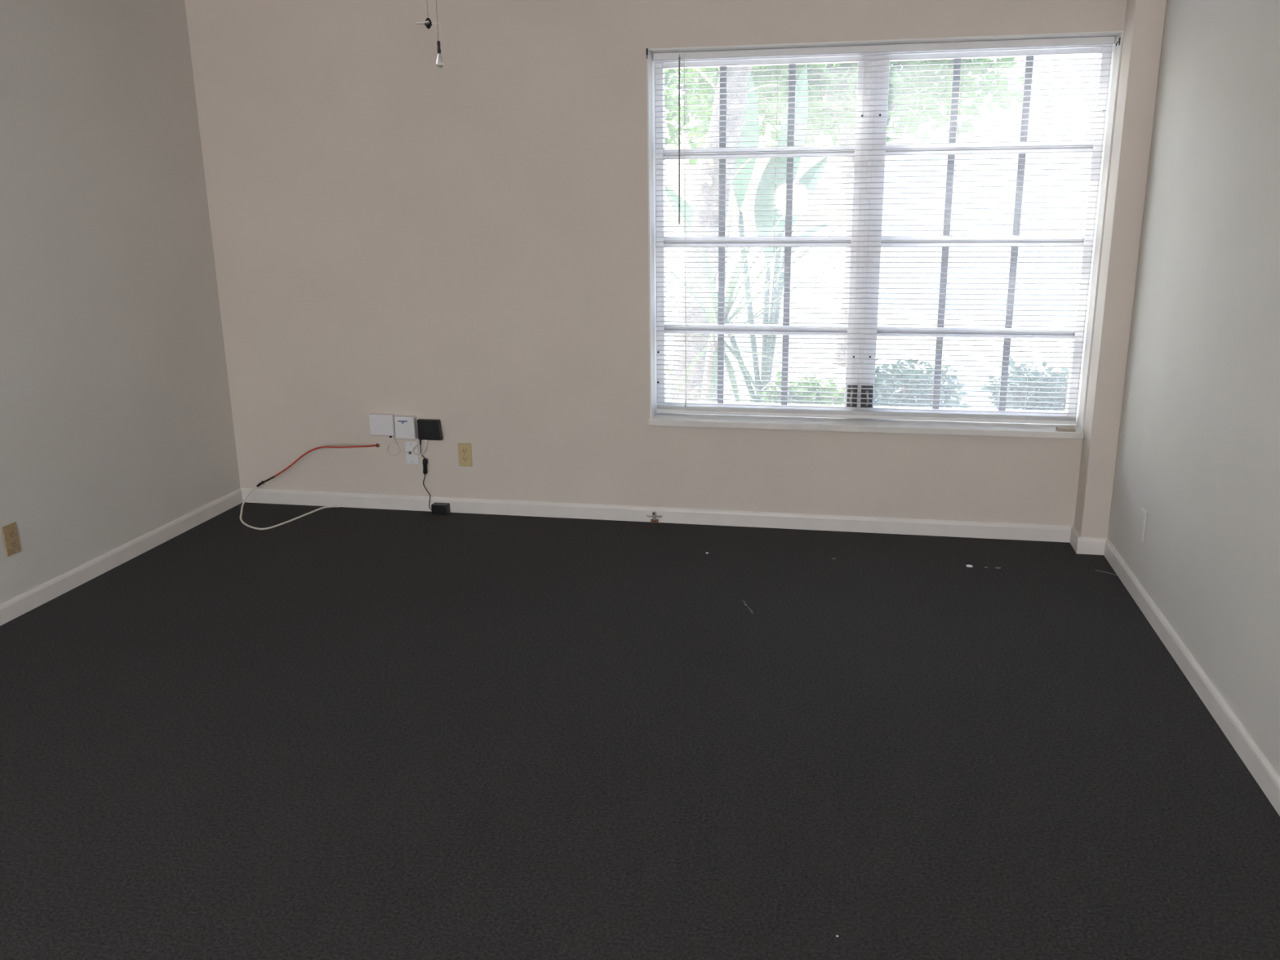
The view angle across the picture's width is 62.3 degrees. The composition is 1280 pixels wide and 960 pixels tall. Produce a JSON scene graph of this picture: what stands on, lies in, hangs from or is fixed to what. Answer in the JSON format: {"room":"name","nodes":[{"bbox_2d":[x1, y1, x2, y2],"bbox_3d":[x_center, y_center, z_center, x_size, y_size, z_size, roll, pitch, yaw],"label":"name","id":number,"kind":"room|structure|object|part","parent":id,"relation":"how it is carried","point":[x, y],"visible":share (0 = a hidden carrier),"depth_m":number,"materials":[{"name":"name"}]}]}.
{"room":"empty living room","nodes":[
{"label":"empty living room","id":0,"kind":"room"},
{"bbox_2d":[0,0,240,604],"bbox_3d":[-2.900,-0.023,1.278,0.150,2.440,8.502,2,16,11],"label":"wall","id":1,"kind":"structure","parent":0,"point":[117,424],"depth_m":4.32,"materials":[{"name":"white paint"}]},
{"bbox_2d":[1,521,21,556],"bbox_3d":[-2.319,0.219,3.904,0.009,0.115,0.067,2,16,11],"label":"duplex outlet","id":2,"kind":"object","parent":1,"relation":"attached to","point":[10,533],"visible":1,"depth_m":3.90,"materials":[{"name":"plastic"}]},
{"bbox_2d":[7,529,15,538],"bbox_3d":[-2.316,0.200,3.899,0.003,0.027,0.034,2,16,11],"label":"receptacle","id":3,"kind":"object","parent":2,"relation":"attached to","point":[11,533],"depth_m":3.90,"materials":[{"name":"plastic"}]},
{"bbox_2d":[8,540,17,548],"bbox_3d":[-2.316,0.238,3.909,0.003,0.027,0.034,2,16,11],"label":"receptacle","id":4,"kind":"object","parent":2,"relation":"attached to","point":[12,544],"depth_m":3.91,"materials":[{"name":"plastic"}]},
{"bbox_2d":[0,488,243,626],"bbox_3d":[-2.829,1.152,1.463,0.012,0.072,8.270,2,16,11],"label":"baseboard","id":5,"kind":"structure","parent":1,"relation":"attached to","point":[51,589],"depth_m":4.43,"materials":[{"name":"white paint"}]},
{"bbox_2d":[0,502,1279,959],"bbox_3d":[-0.807,1.301,1.159,4.307,0.100,8.602,2,16,11],"label":"floor","id":6,"kind":"structure","parent":0,"point":[340,733],"depth_m":2.90,"materials":[{"name":"grey carpet"}]},
{"bbox_2d":[240,487,339,529],"bbox_3d":[-1.704,0.128,5.079,0.455,0.124,0.330,-3,15,-8],"label":"cable","id":7,"kind":"object","parent":6,"relation":"on","point":[254,488],"visible":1,"depth_m":5.12,"materials":[{"name":"plastic"}]},
{"bbox_2d":[419,440,449,515],"bbox_3d":[-0.998,-0.016,5.116,0.135,0.365,0.054,2,16,11],"label":"power adapter","id":8,"kind":"object","parent":6,"relation":"on","point":[436,508],"visible":1,"depth_m":5.13,"materials":[{"name":"black plastic"}]},
{"bbox_3d":[-1.032,-0.026,5.136,0.063,0.357,0.014,6,17,23],"label":"cord","id":9,"kind":"part","parent":8,"relation":"part of","materials":[{"name":"black plastic"}]},
{"bbox_2d":[646,511,662,523],"bbox_3d":[0.067,0.176,4.963,0.074,0.051,0.017,2,16,11],"label":"bracket","id":10,"kind":"object","parent":6,"relation":"on","point":[654,520],"visible":1,"depth_m":4.96,"materials":[{"name":"metal"}]},
{"bbox_3d":[0.068,0.175,4.965,0.016,0.050,0.012,2,16,11],"label":"stem","id":11,"kind":"part","parent":10,"relation":"part of","materials":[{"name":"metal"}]},
{"bbox_2d":[184,0,1127,526],"bbox_3d":[-0.007,-1.013,4.790,4.107,2.440,0.220,2,16,11],"label":"wall","id":12,"kind":"structure","parent":0,"point":[462,244],"depth_m":4.80,"materials":[{"name":"beige paint"}]},
{"bbox_2d":[256,443,379,487],"bbox_3d":[-1.574,-0.068,5.158,0.611,0.204,0.049,-2,15,-3],"label":"cable","id":13,"kind":"object","parent":12,"relation":"attached to","point":[377,445],"visible":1,"depth_m":5.13,"materials":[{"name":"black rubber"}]},
{"bbox_2d":[368,413,395,437],"bbox_3d":[-1.247,-0.263,5.118,0.128,0.116,0.030,2,16,11],"label":"box","id":14,"kind":"object","parent":12,"relation":"attached to","point":[383,424],"visible":1,"depth_m":5.10,"materials":[{"name":"white plastic"}]},
{"bbox_2d":[385,435,409,456],"bbox_3d":[-1.178,-0.167,5.134,0.122,0.104,0.018,2,16,11],"label":"wire","id":15,"kind":"object","parent":14,"relation":"hanging from","point":[395,444],"visible":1,"depth_m":5.14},
{"bbox_2d":[394,415,417,439],"bbox_3d":[-1.127,-0.253,5.090,0.103,0.109,0.041,2,16,11],"label":"box","id":16,"kind":"object","parent":12,"relation":"attached to","point":[406,426],"visible":1,"depth_m":5.07,"materials":[{"name":"white plastic"}]},
{"bbox_2d":[404,440,419,464],"bbox_3d":[-1.108,-0.132,5.136,0.067,0.113,0.010,2,16,11],"label":"phone jack","id":17,"kind":"object","parent":12,"relation":"attached to","point":[411,458],"visible":1,"depth_m":5.13,"materials":[{"name":"white plastic"}]},
{"bbox_2d":[417,418,443,440],"bbox_3d":[-1.006,-0.240,5.075,0.120,0.103,0.030,2,16,11],"label":"modem","id":18,"kind":"object","parent":12,"relation":"attached to","point":[428,429],"visible":1,"depth_m":5.06,"materials":[{"name":"black plastic"}]},
{"bbox_2d":[410,440,427,455],"bbox_3d":[-1.067,-0.157,5.107,0.094,0.077,0.010,4,16,17],"label":"wire","id":19,"kind":"object","parent":18,"relation":"attached to","point":[415,446],"visible":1,"depth_m":5.11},
{"bbox_2d":[457,443,472,466],"bbox_3d":[-0.841,-0.121,5.085,0.067,0.115,0.009,2,16,11],"label":"duplex outlet","id":20,"kind":"object","parent":12,"relation":"attached to","point":[464,451],"visible":1,"depth_m":5.08,"materials":[{"name":"beige plastic"}]},
{"bbox_2d":[461,448,467,453],"bbox_3d":[-0.842,-0.139,5.077,0.034,0.027,0.003,2,16,11],"label":"receptacle","id":21,"kind":"object","parent":20,"relation":"attached to","point":[464,451],"depth_m":5.08,"materials":[{"name":"beige plastic"}]},
{"bbox_2d":[461,456,468,462],"bbox_3d":[-0.842,-0.101,5.087,0.034,0.027,0.003,2,16,11],"label":"receptacle","id":22,"kind":"object","parent":20,"relation":"attached to","point":[464,459],"depth_m":5.09,"materials":[{"name":"beige plastic"}]},
{"bbox_2d":[240,488,1073,542],"bbox_3d":[-0.070,0.157,5.001,3.999,0.072,0.012,2,16,11],"label":"baseboard","id":23,"kind":"structure","parent":12,"relation":"attached to","point":[1020,531],"depth_m":4.95,"materials":[{"name":"white paint"}]},
{"bbox_2d":[646,31,1123,439],"bbox_3d":[0.978,-1.023,4.585,1.880,1.618,0.280,2,16,11],"label":"window","id":24,"kind":"structure","parent":12,"relation":"in","point":[677,420],"depth_m":4.59,"materials":[{"name":"white paint"}]},
{"bbox_3d":[0.524,-0.688,4.837,0.832,0.042,0.043,2,16,11],"label":"sash rail","id":25,"kind":"part","parent":24,"relation":"part of","materials":[{"name":"white metal"}]},
{"bbox_3d":[0.520,-1.067,4.734,0.832,0.042,0.043,2,16,11],"label":"sash rail","id":26,"kind":"part","parent":24,"relation":"part of","materials":[{"name":"white metal"}]},
{"bbox_3d":[0.516,-1.433,4.634,0.832,0.042,0.043,2,16,11],"label":"sash rail","id":27,"kind":"part","parent":24,"relation":"part of","materials":[{"name":"white metal"}]},
{"bbox_3d":[0.956,-0.370,4.780,0.014,0.071,0.015,2,16,11],"label":"crank handle","id":28,"kind":"part","parent":24,"relation":"part of","materials":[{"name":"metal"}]},
{"bbox_3d":[0.987,-0.261,4.792,1.878,0.030,0.280,2,16,11],"label":"sill","id":29,"kind":"part","parent":24,"relation":"part of","materials":[{"name":"white wood"}]},
{"bbox_3d":[1.024,-0.368,4.766,0.014,0.071,0.015,2,16,11],"label":"crank handle","id":30,"kind":"part","parent":24,"relation":"part of","materials":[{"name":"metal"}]},
{"bbox_2d":[653,35,1115,424],"bbox_3d":[0.979,-1.051,4.569,1.856,1.601,0.047,2,16,11],"label":"mini blind","id":31,"kind":"object","parent":24,"relation":"attached to","point":[1002,418],"visible":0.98,"depth_m":4.56,"materials":[{"name":"white plastic"}]},
{"bbox_3d":[0.199,-1.112,4.696,0.007,1.534,0.016,-5,16,-15],"label":"lift cord","id":32,"kind":"part","parent":31,"relation":"part of","materials":[{"name":"white fabric"}]},
{"bbox_3d":[0.592,-1.046,4.655,0.001,1.542,0.028,2,16,11],"label":"ladder cord","id":33,"kind":"part","parent":31,"relation":"part of","materials":[{"name":"white fabric"}]},
{"bbox_3d":[0.944,-1.032,4.587,0.001,1.542,0.028,2,16,11],"label":"ladder cord","id":34,"kind":"part","parent":31,"relation":"part of","materials":[{"name":"white fabric"}]},
{"bbox_3d":[0.989,-0.289,4.782,1.854,0.018,0.025,2,16,11],"label":"rail","id":35,"kind":"part","parent":31,"relation":"part of","materials":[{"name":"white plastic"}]},
{"bbox_3d":[1.325,-1.016,4.513,0.001,1.542,0.028,2,16,11],"label":"ladder cord","id":36,"kind":"part","parent":31,"relation":"part of","materials":[{"name":"white fabric"}]},
{"bbox_3d":[1.680,-1.001,4.444,0.001,1.542,0.028,2,16,11],"label":"ladder cord","id":37,"kind":"part","parent":31,"relation":"part of","materials":[{"name":"white fabric"}]},
{"bbox_3d":[1.468,-0.649,4.654,0.832,0.042,0.043,2,16,11],"label":"sash rail","id":38,"kind":"part","parent":24,"relation":"part of","materials":[{"name":"white metal"}]},
{"bbox_3d":[1.463,-1.028,4.551,0.832,0.042,0.043,2,16,11],"label":"sash rail","id":39,"kind":"part","parent":24,"relation":"part of","materials":[{"name":"white metal"}]},
{"bbox_3d":[1.459,-1.394,4.451,0.832,0.042,0.043,2,16,11],"label":"sash rail","id":40,"kind":"part","parent":24,"relation":"part of","materials":[{"name":"white metal"}]},
{"bbox_2d":[1055,426,1075,431],"bbox_3d":[1.819,-0.218,4.519,0.074,0.012,0.040,2,16,11],"label":"block","id":41,"kind":"object","parent":24,"relation":"on","point":[1058,428],"visible":1,"depth_m":4.50,"materials":[{"name":"beige wood"}]},
{"bbox_2d":[1074,0,1166,537],"bbox_3d":[1.918,-0.884,4.233,0.108,2.440,0.152,2,16,11],"label":"wall","id":42,"kind":"structure","parent":0,"point":[1144,20],"depth_m":4.18,"materials":[{"name":"beige paint"}]},
{"bbox_2d":[1107,0,1279,777],"bbox_3d":[1.276,0.148,0.467,0.150,2.440,8.502,2,16,11],"label":"wall","id":43,"kind":"structure","parent":0,"point":[1198,446],"depth_m":3.24,"materials":[{"name":"white paint"}]},
{"bbox_2d":[1137,506,1147,542],"bbox_3d":[1.867,0.164,3.934,0.010,0.116,0.073,2,16,11],"label":"blank plate","id":44,"kind":"object","parent":43,"relation":"attached to","point":[1143,513],"visible":1,"depth_m":3.92,"materials":[{"name":"white paint"}]},
{"bbox_2d":[1069,526,1279,816],"bbox_3d":[1.135,1.315,0.694,0.120,0.072,8.270,2,16,11],"label":"baseboard","id":45,"kind":"structure","parent":43,"relation":"attached to","point":[1268,780],"depth_m":3.28,"materials":[{"name":"white paint"}]},
{"bbox_3d":[-0.628,-1.182,0.504,4.907,0.150,8.922,2,16,11],"label":"ceiling","id":46,"kind":"structure","parent":0,"visible":0},
{"bbox_3d":[-0.480,-1.472,2.350,1.258,0.262,1.216,2,16,11],"label":"ceiling fan","id":47,"kind":"object","parent":46,"relation":"hanging from","visible":0},
{"bbox_2d":[416,1,440,28],"bbox_3d":[-0.493,-1.230,2.406,0.043,0.378,0.043,13,20,40],"label":"pull chain","id":48,"kind":"object","parent":47,"relation":"hanging from","point":[428,23],"visible":1,"depth_m":2.45,"materials":[{"name":"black metal"}]},
{"bbox_3d":[-0.508,-1.058,2.452,0.021,0.004,0.011,-1,15,-3],"label":"fob blade","id":49,"kind":"part","parent":48,"relation":"part of","materials":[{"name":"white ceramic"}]},
{"bbox_2d":[435,0,444,67],"bbox_3d":[-0.470,-1.187,2.413,0.018,0.464,0.018,2,16,11],"label":"pull chain","id":50,"kind":"object","parent":47,"relation":"hanging from","point":[439,62],"visible":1,"depth_m":2.46,"materials":[{"name":"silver metal"}]},
{"bbox_3d":[-0.471,-1.215,2.406,0.002,0.406,0.002,2,16,11],"label":"chain","id":51,"kind":"part","parent":50,"relation":"part of","materials":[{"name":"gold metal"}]},
{"label":"outside","id":52,"kind":"structure","parent":0,"visible":0},
{"bbox_2d":[665,231,1075,410],"bbox_3d":[0.505,1.010,2.817,60.000,0.200,85.000,2,16,11],"label":"ground","id":53,"kind":"structure","parent":52,"point":[836,233],"depth_m":12.92,"materials":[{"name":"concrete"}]},
{"bbox_2d":[664,68,714,165],"bbox_3d":[-0.786,-4.848,14.369,3.956,5.182,3.539,2,16,11],"label":"tree","id":54,"kind":"object","parent":53,"relation":"on","point":[671,70],"visible":0.04,"depth_m":13.95,"materials":[{"name":"green plant"}]},
{"bbox_2d":[665,63,835,401],"bbox_3d":[0.805,-2.065,7.009,2.984,3.643,2.916,2,16,11],"label":"palm tree","id":55,"kind":"object","parent":53,"relation":"on","point":[699,203],"visible":0.23,"depth_m":6.96,"materials":[{"name":"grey plant"}]},
{"bbox_2d":[665,64,844,403],"bbox_3d":[0.812,-1.636,7.516,1.242,2.509,0.621,2,16,11],"label":"banana plant","id":56,"kind":"object","parent":53,"relation":"on","point":[802,202],"visible":0.48,"depth_m":7.48,"materials":[{"name":"green plant"}]},
{"bbox_2d":[665,183,850,403],"bbox_3d":[0.611,-0.896,6.323,1.320,1.706,0.800,2,16,11],"label":"yucca","id":57,"kind":"object","parent":53,"relation":"on","point":[705,259],"visible":0.52,"depth_m":6.41,"materials":[{"name":"green plant"}]},
{"bbox_3d":[0.430,-0.485,6.579,0.209,0.784,0.105,2,16,11],"label":"stem","id":58,"kind":"part","parent":57,"relation":"part of","materials":[{"name":"green plant"}]},
{"bbox_2d":[747,372,844,404],"bbox_3d":[1.061,-0.491,7.123,0.683,0.472,0.565,2,16,11],"label":"shrub","id":59,"kind":"object","parent":53,"relation":"on","point":[778,374],"visible":0.29,"depth_m":7.03,"materials":[{"name":"green plant"}]},
{"bbox_2d":[664,57,1035,366],"bbox_3d":[1.689,-3.039,9.586,3.695,4.149,2.666,2,16,11],"label":"shade tree","id":60,"kind":"object","parent":53,"relation":"on","point":[1005,59],"visible":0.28,"depth_m":9.14,"materials":[{"name":"green plant"}]},
{"bbox_2d":[873,356,970,408],"bbox_3d":[1.905,-0.607,7.428,0.833,0.518,0.699,2,16,11],"label":"shrub","id":61,"kind":"object","parent":53,"relation":"on","point":[908,362],"visible":0.47,"depth_m":7.35,"materials":[{"name":"green plant"}]},
{"bbox_2d":[878,53,1099,307],"bbox_3d":[8.089,-4.912,16.212,9.700,4.020,6.200,2,16,11],"label":"sky","id":62,"kind":"structure","parent":53,"relation":"on","point":[1077,56],"depth_m":14.54,"materials":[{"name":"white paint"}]},
{"bbox_3d":[3.880,-4.152,14.594,0.480,0.600,0.020,2,16,11],"label":"pane","id":63,"kind":"part","parent":62,"relation":"part of","materials":[{"name":"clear glass"}]},
{"bbox_2d":[979,356,1069,411],"bbox_3d":[2.900,-0.672,7.745,0.778,0.472,0.624,2,16,11],"label":"shrub","id":64,"kind":"object","parent":53,"relation":"on","point":[1044,364],"visible":0.59,"depth_m":7.67,"materials":[{"name":"green plant"}]}
]}

